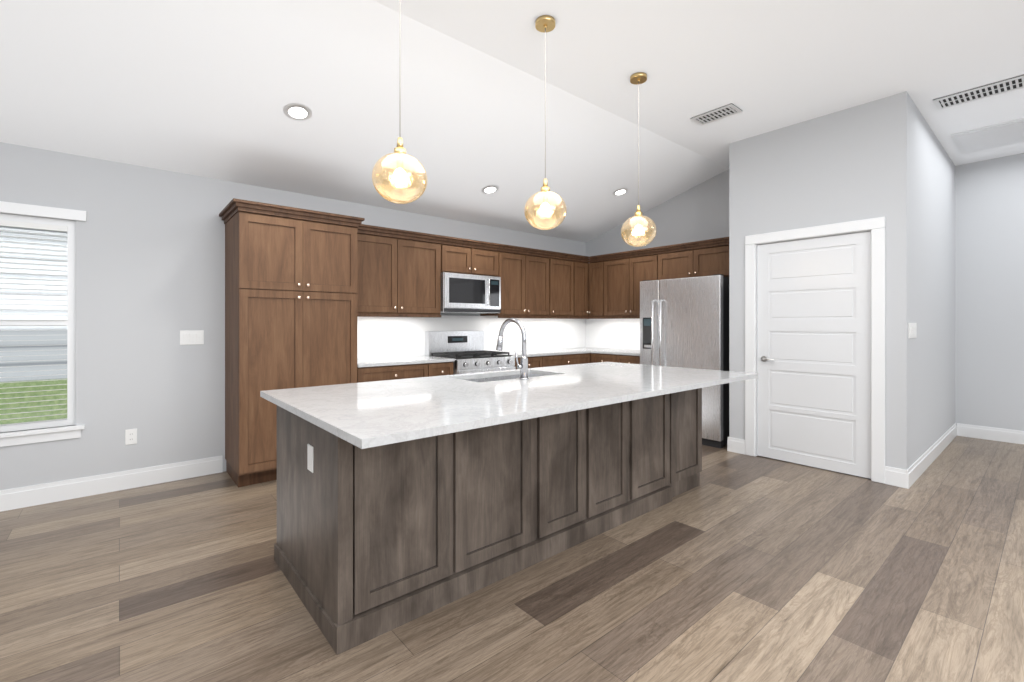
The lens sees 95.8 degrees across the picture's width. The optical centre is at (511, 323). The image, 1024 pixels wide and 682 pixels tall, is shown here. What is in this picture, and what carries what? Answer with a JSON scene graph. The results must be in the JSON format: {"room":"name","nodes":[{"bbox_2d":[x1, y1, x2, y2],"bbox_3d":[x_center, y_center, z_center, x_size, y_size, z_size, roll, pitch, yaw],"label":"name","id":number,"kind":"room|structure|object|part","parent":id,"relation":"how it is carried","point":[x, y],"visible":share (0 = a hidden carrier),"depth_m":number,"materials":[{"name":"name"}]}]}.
{"room":"kitchen","nodes":[
{"label":"kitchen","id":0,"kind":"room"},
{"bbox_2d":[0,142,585,490],"bbox_3d":[-2.355,-0.450,4.181,9.257,3.450,0.120,0,0,-40],"label":"wall","id":1,"kind":"structure","parent":0,"point":[150,263],"depth_m":3.65,"materials":[{"name":"grey paint"}]},
{"bbox_2d":[0,201,86,446],"bbox_3d":[-3.553,0.003,3.123,1.010,1.665,0.125,0,0,-40],"label":"window","id":2,"kind":"structure","parent":1,"relation":"in","point":[19,437],"depth_m":3.32,"materials":[{"name":"white wood"}]},
{"bbox_2d":[0,220,66,424],"bbox_3d":[-3.554,-0.006,3.123,0.800,1.402,0.033,0,0,-40],"label":"window blinds","id":3,"kind":"object","parent":2,"relation":"attached to","point":[5,223],"visible":0.98,"depth_m":3.26,"materials":[{"name":"white plastic"}]},
{"bbox_2d":[0,456,222,511],"bbox_3d":[-4.108,1.205,2.607,4.246,0.140,0.014,0,0,-40],"label":"baseboard","id":4,"kind":"structure","parent":1,"relation":"attached to","point":[26,496],"depth_m":3.49,"materials":[{"name":"white wood"}]},
{"bbox_2d":[125,428,136,444],"bbox_3d":[-2.953,0.877,3.590,0.072,0.118,0.008,0,0,-40],"label":"outlet","id":5,"kind":"object","parent":1,"relation":"attached to","point":[130,436],"visible":1,"depth_m":3.59,"materials":[{"name":"white plastic"}]},
{"bbox_2d":[180,330,203,344],"bbox_3d":[-2.654,0.115,3.841,0.165,0.118,0.010,0,0,-40],"label":"switch plate","id":6,"kind":"object","parent":1,"relation":"attached to","point":[191,337],"visible":1,"depth_m":3.84,"materials":[{"name":"white plastic"}]},
{"bbox_2d":[359,222,442,317],"bbox_3d":[-1.265,-0.502,4.780,1.019,0.870,0.368,0,0,-40],"label":"upper cabinet","id":7,"kind":"object","parent":1,"relation":"attached to","point":[400,271],"depth_m":4.65,"materials":[{"name":"brown wood"}]},
{"bbox_2d":[443,236,498,317],"bbox_3d":[-0.576,-0.502,5.365,0.789,0.870,0.368,0,0,-40],"label":"upper cabinet","id":8,"kind":"object","parent":1,"relation":"attached to","point":[460,255],"depth_m":5.23,"materials":[{"name":"brown wood"}]},
{"bbox_2d":[441,272,500,313],"bbox_3d":[-0.545,-0.338,5.328,0.774,0.426,0.460,0,0,-40],"label":"microwave","id":9,"kind":"object","parent":8,"relation":"attached to","point":[470,293],"visible":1,"depth_m":5.15,"materials":[{"name":"silver metal"}]},
{"bbox_2d":[333,313,673,359],"bbox_3d":[0.146,0.132,5.262,3.796,0.456,1.459,0,0,-40],"label":"backsplash","id":10,"kind":"structure","parent":1,"relation":"attached to","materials":[{"name":"white tile"}]},
{"bbox_2d":[499,244,550,317],"bbox_3d":[0.049,-0.502,5.895,0.851,0.870,0.368,0,0,-40],"label":"upper cabinet","id":11,"kind":"object","parent":1,"relation":"attached to","point":[525,273],"depth_m":5.74,"materials":[{"name":"brown wood"}]},
{"bbox_2d":[551,251,574,317],"bbox_3d":[0.552,-0.502,6.321,0.467,0.870,0.368,0,0,-40],"label":"upper cabinet","id":12,"kind":"object","parent":1,"relation":"attached to","point":[562,265],"depth_m":6.20,"materials":[{"name":"brown wood"}]},
{"bbox_2d":[555,255,586,321],"bbox_3d":[0.855,-0.502,6.578,0.327,0.870,0.368,0,0,-40],"label":"upper cabinet","id":13,"kind":"object","parent":1,"relation":"attached to","point":[580,261],"depth_m":6.44,"materials":[{"name":"brown wood"}]},
{"bbox_2d":[0,436,1023,681],"bbox_3d":[1.326,1.305,1.289,11.130,0.060,9.292,0,0,-40],"label":"floor","id":14,"kind":"structure","parent":0,"point":[732,566],"depth_m":2.18,"materials":[{"name":"brown wood"}]},
{"bbox_2d":[223,206,358,486],"bbox_3d":[-1.925,0.193,4.057,0.921,2.164,0.618,0,0,-40],"label":"tall cabinet","id":15,"kind":"object","parent":14,"relation":"on","point":[315,298],"depth_m":3.75,"materials":[{"name":"brown wood"}]},
{"bbox_2d":[355,362,430,382],"bbox_3d":[-1.301,0.833,4.586,0.715,0.885,0.618,0,0,-40],"label":"base cabinet","id":16,"kind":"object","parent":14,"relation":"on","point":[362,373],"depth_m":4.33,"materials":[{"name":"brown wood"}]},
{"bbox_2d":[359,354,454,365],"bbox_3d":[-1.181,0.375,4.678,1.015,0.030,0.633,0,0,-40],"label":"countertop","id":17,"kind":"structure","parent":16,"relation":"on","point":[412,359],"depth_m":4.52,"materials":[{"name":"white stone"}]},
{"bbox_2d":[431,362,452,375],"bbox_3d":[-0.914,0.833,4.915,0.300,0.885,0.618,0,0,-40],"label":"base cabinet","id":18,"kind":"object","parent":14,"relation":"on","point":[437,368],"depth_m":4.68,"materials":[{"name":"brown wood"}]},
{"bbox_2d":[425,330,515,374],"bbox_3d":[-0.452,0.680,5.218,0.774,1.190,0.736,0,0,-40],"label":"gas range","id":19,"kind":"object","parent":14,"relation":"on","point":[466,351],"visible":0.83,"depth_m":5.22,"materials":[{"name":"silver metal"}]},
{"bbox_2d":[274,374,707,654],"bbox_3d":[0.092,0.832,3.083,2.853,0.885,0.999,0,0,-40],"label":"kitchen island","id":20,"kind":"object","parent":14,"relation":"on","point":[400,502],"depth_m":2.22,"materials":[{"name":"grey wood"}]},
{"bbox_2d":[260,362,757,449],"bbox_3d":[0.217,0.378,2.911,2.945,0.037,1.360,0,0,-40],"label":"island countertop","id":21,"kind":"structure","parent":20,"relation":"on","point":[364,415],"depth_m":2.29,"materials":[{"name":"white stone"}]},
{"bbox_2d":[496,318,531,377],"bbox_3d":[-0.019,0.160,3.062,0.115,0.399,0.313,0,0,-40],"label":"faucet","id":22,"kind":"object","parent":21,"relation":"on","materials":[{"name":"silver metal"}]},
{"bbox_2d":[503,354,542,368],"bbox_3d":[-0.009,0.833,5.681,0.469,0.885,0.618,0,0,-40],"label":"base cabinet","id":23,"kind":"object","parent":14,"relation":"on","point":[532,362],"depth_m":5.51,"materials":[{"name":"brown wood"}]},
{"bbox_2d":[543,354,590,366],"bbox_3d":[0.504,0.833,6.117,0.877,0.885,0.618,0,0,-40],"label":"base cabinet","id":24,"kind":"object","parent":14,"relation":"on","point":[552,359],"depth_m":5.86,"materials":[{"name":"brown wood"}]},
{"bbox_2d":[487,346,602,357],"bbox_3d":[0.570,0.375,6.163,1.985,0.030,0.633,0,0,-40],"label":"countertop","id":25,"kind":"structure","parent":24,"relation":"on","point":[570,349],"depth_m":5.98,"materials":[{"name":"white stone"}]},
{"bbox_2d":[591,354,614,362],"bbox_3d":[1.420,0.833,6.217,0.618,0.885,0.411,0,0,-40],"label":"base cabinet","id":26,"kind":"object","parent":14,"relation":"on","point":[595,358],"depth_m":6.02,"materials":[{"name":"brown wood"}]},
{"bbox_2d":[615,354,639,363],"bbox_3d":[1.689,0.833,5.900,0.618,0.885,0.421,0,0,-40],"label":"base cabinet","id":27,"kind":"object","parent":14,"relation":"on","point":[620,358],"depth_m":5.74,"materials":[{"name":"brown wood"}]},
{"bbox_2d":[591,350,639,357],"bbox_3d":[1.557,0.375,6.043,0.633,0.030,0.825,0,0,-40],"label":"countertop","id":28,"kind":"structure","parent":27,"relation":"on","point":[637,352],"depth_m":5.98,"materials":[{"name":"white stone"}]},
{"bbox_2d":[640,274,728,447],"bbox_3d":[2.059,0.384,5.279,0.796,1.782,0.957,0,0,-40],"label":"refrigerator","id":29,"kind":"object","parent":14,"relation":"on","point":[684,322],"visible":0.54,"depth_m":4.90,"materials":[{"name":"grey metal"}]},
{"bbox_2d":[0,0,1023,242],"bbox_3d":[1.326,-1.754,1.289,11.130,1.100,9.292,0,0,-40],"label":"ceiling","id":30,"kind":"structure","parent":0,"point":[451,93],"depth_m":3.21,"materials":[{"name":"white paint"}]},
{"bbox_2d":[283,103,311,119],"bbox_3d":[-1.542,-1.524,3.333,0.190,0.048,0.184,0,0,-40],"label":"recessed light","id":31,"kind":"object","parent":30,"relation":"in","point":[296,111],"visible":1,"depth_m":3.33,"materials":[{"name":"white"}]},
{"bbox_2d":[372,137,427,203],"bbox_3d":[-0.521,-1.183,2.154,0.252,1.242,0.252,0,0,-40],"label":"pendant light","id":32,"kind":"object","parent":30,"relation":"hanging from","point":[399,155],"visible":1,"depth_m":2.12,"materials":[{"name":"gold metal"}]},
{"bbox_2d":[481,185,498,193],"bbox_3d":[-0.233,-1.428,4.929,0.190,0.048,0.184,0,0,-40],"label":"recessed light","id":33,"kind":"object","parent":30,"relation":"in","point":[489,189],"visible":1,"depth_m":4.92,"materials":[{"name":"white"}]},
{"bbox_2d":[524,15,566,229],"bbox_3d":[0.199,-1.183,2.765,0.252,1.242,0.252,0,0,-40],"label":"pendant light","id":34,"kind":"object","parent":30,"relation":"hanging from","point":[544,23],"visible":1,"depth_m":2.74,"materials":[{"name":"gold metal"}]},
{"bbox_3d":[0.199,-0.675,2.765,0.252,0.227,0.252,0,0,-40],"label":"globe","id":35,"kind":"part","parent":34,"relation":"part of","materials":[{"name":"orange glass"}]},
{"bbox_2d":[612,188,627,195],"bbox_3d":[1.291,-1.569,5.513,0.190,0.048,0.184,0,0,-40],"label":"recessed light","id":36,"kind":"object","parent":30,"relation":"in","point":[620,191],"visible":1,"depth_m":5.51,"materials":[{"name":"white"}]},
{"bbox_2d":[621,72,656,246],"bbox_3d":[0.923,-1.183,3.379,0.252,1.242,0.252,0,0,-40],"label":"pendant light","id":37,"kind":"object","parent":30,"relation":"hanging from","point":[637,78],"visible":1,"depth_m":3.35,"materials":[{"name":"gold metal"}]},
{"bbox_3d":[0.923,-0.675,3.379,0.252,0.227,0.252,0,0,-40],"label":"globe","id":38,"kind":"part","parent":37,"relation":"part of","materials":[{"name":"orange glass"}]},
{"bbox_2d":[690,103,742,125],"bbox_3d":[1.758,-1.797,3.988,0.200,0.012,0.360,0,0,-40],"label":"ceiling vent","id":39,"kind":"object","parent":30,"relation":"in","point":[728,110],"visible":1,"depth_m":3.97,"materials":[{"name":"grey metal"}]},
{"bbox_2d":[933,75,1023,109],"bbox_3d":[3.666,-1.797,3.594,0.250,0.012,0.560,0,0,-40],"label":"ceiling vent","id":40,"kind":"object","parent":30,"relation":"in","point":[989,90],"visible":0.98,"depth_m":3.60,"materials":[{"name":"grey metal"}]},
{"bbox_2d":[951,118,1023,153],"bbox_3d":[4.661,-1.796,4.438,0.750,0.015,0.580,0,0,-40],"label":"access hatch","id":41,"kind":"object","parent":30,"relation":"attached to","point":[994,136],"visible":0.94,"depth_m":4.45,"materials":[{"name":"white paint"}]},
{"bbox_2d":[586,169,728,256],"bbox_3d":[2.082,-0.450,6.013,0.120,3.450,2.824,0,0,-40],"label":"wall","id":42,"kind":"structure","parent":0,"point":[699,212],"depth_m":5.82,"materials":[{"name":"grey paint"}]},
{"bbox_2d":[587,237,728,321],"bbox_3d":[1.893,-0.502,5.821,0.409,0.870,2.167,0,0,-40],"label":"upper cabinet","id":43,"kind":"object","parent":42,"relation":"attached to","point":[613,279],"depth_m":5.93,"materials":[{"name":"brown wood"}]},
{"bbox_2d":[729,98,884,439],"bbox_3d":[2.623,-0.450,4.196,0.110,3.450,1.249,0,0,-40],"label":"wall","id":44,"kind":"structure","parent":0,"point":[830,168],"depth_m":4.17,"materials":[{"name":"grey paint"}]},
{"bbox_2d":[727,437,744,452],"bbox_3d":[2.402,1.205,4.824,0.614,0.140,0.032,0,0,-40],"label":"baseboard","id":45,"kind":"structure","parent":44,"relation":"attached to","point":[733,444],"depth_m":4.58,"materials":[{"name":"white wood"}]},
{"bbox_2d":[757,231,870,478],"bbox_3d":[2.659,0.256,4.129,0.036,2.022,0.886,0,0,-40],"label":"pantry door","id":46,"kind":"structure","parent":44,"relation":"in","point":[814,342],"depth_m":4.08,"materials":[{"name":"white wood"}]},
{"bbox_2d":[761,356,774,361],"bbox_3d":[2.406,0.335,4.359,0.052,0.054,0.132,0,0,-40],"label":"door handle","id":47,"kind":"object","parent":46,"relation":"attached to","point":[763,358],"depth_m":4.38,"materials":[{"name":"silver metal"}]},
{"bbox_2d":[745,217,884,483],"bbox_3d":[2.664,0.211,4.133,0.129,2.127,1.080,0,0,-40],"label":"door frame","id":48,"kind":"structure","parent":44,"relation":"attached to","point":[875,227],"depth_m":3.79,"materials":[{"name":"white wood"}]},
{"bbox_2d":[885,91,954,469],"bbox_3d":[4.027,-0.450,4.489,2.631,3.450,0.120,0,0,-40],"label":"wall","id":49,"kind":"structure","parent":0,"point":[889,160],"depth_m":3.84,"materials":[{"name":"grey paint"}]},
{"bbox_2d":[908,323,916,337],"bbox_3d":[3.185,0.056,3.689,0.313,0.114,0.010,0,0,-40],"label":"light switch","id":50,"kind":"object","parent":49,"relation":"attached to","point":[912,330],"visible":1,"depth_m":3.68,"materials":[{"name":"white plastic"}]},
{"bbox_2d":[904,423,959,488],"bbox_3d":[4.054,1.205,4.424,2.615,0.140,0.014,0,0,-40],"label":"baseboard","id":51,"kind":"structure","parent":49,"relation":"attached to","point":[922,463],"depth_m":4.15,"materials":[{"name":"white wood"}]},
{"bbox_2d":[955,153,1023,430],"bbox_3d":[6.747,-0.450,3.407,0.120,3.450,5.269,0,0,-40],"label":"wall","id":52,"kind":"structure","parent":0,"point":[989,292],"depth_m":5.08,"materials":[{"name":"grey paint"}]},
{"bbox_2d":[960,424,1023,443],"bbox_3d":[6.723,1.205,3.333,0.014,0.140,5.129,0,0,-40],"label":"baseboard","id":53,"kind":"structure","parent":52,"relation":"attached to","point":[966,430],"depth_m":5.06,"materials":[{"name":"white wood"}]},
{"label":"outside","id":54,"kind":"structure","parent":0,"visible":0},
{"bbox_2d":[0,226,66,424],"bbox_3d":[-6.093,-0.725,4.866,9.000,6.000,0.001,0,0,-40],"label":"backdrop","id":55,"kind":"structure","parent":54,"point":[45,295],"depth_m":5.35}
]}

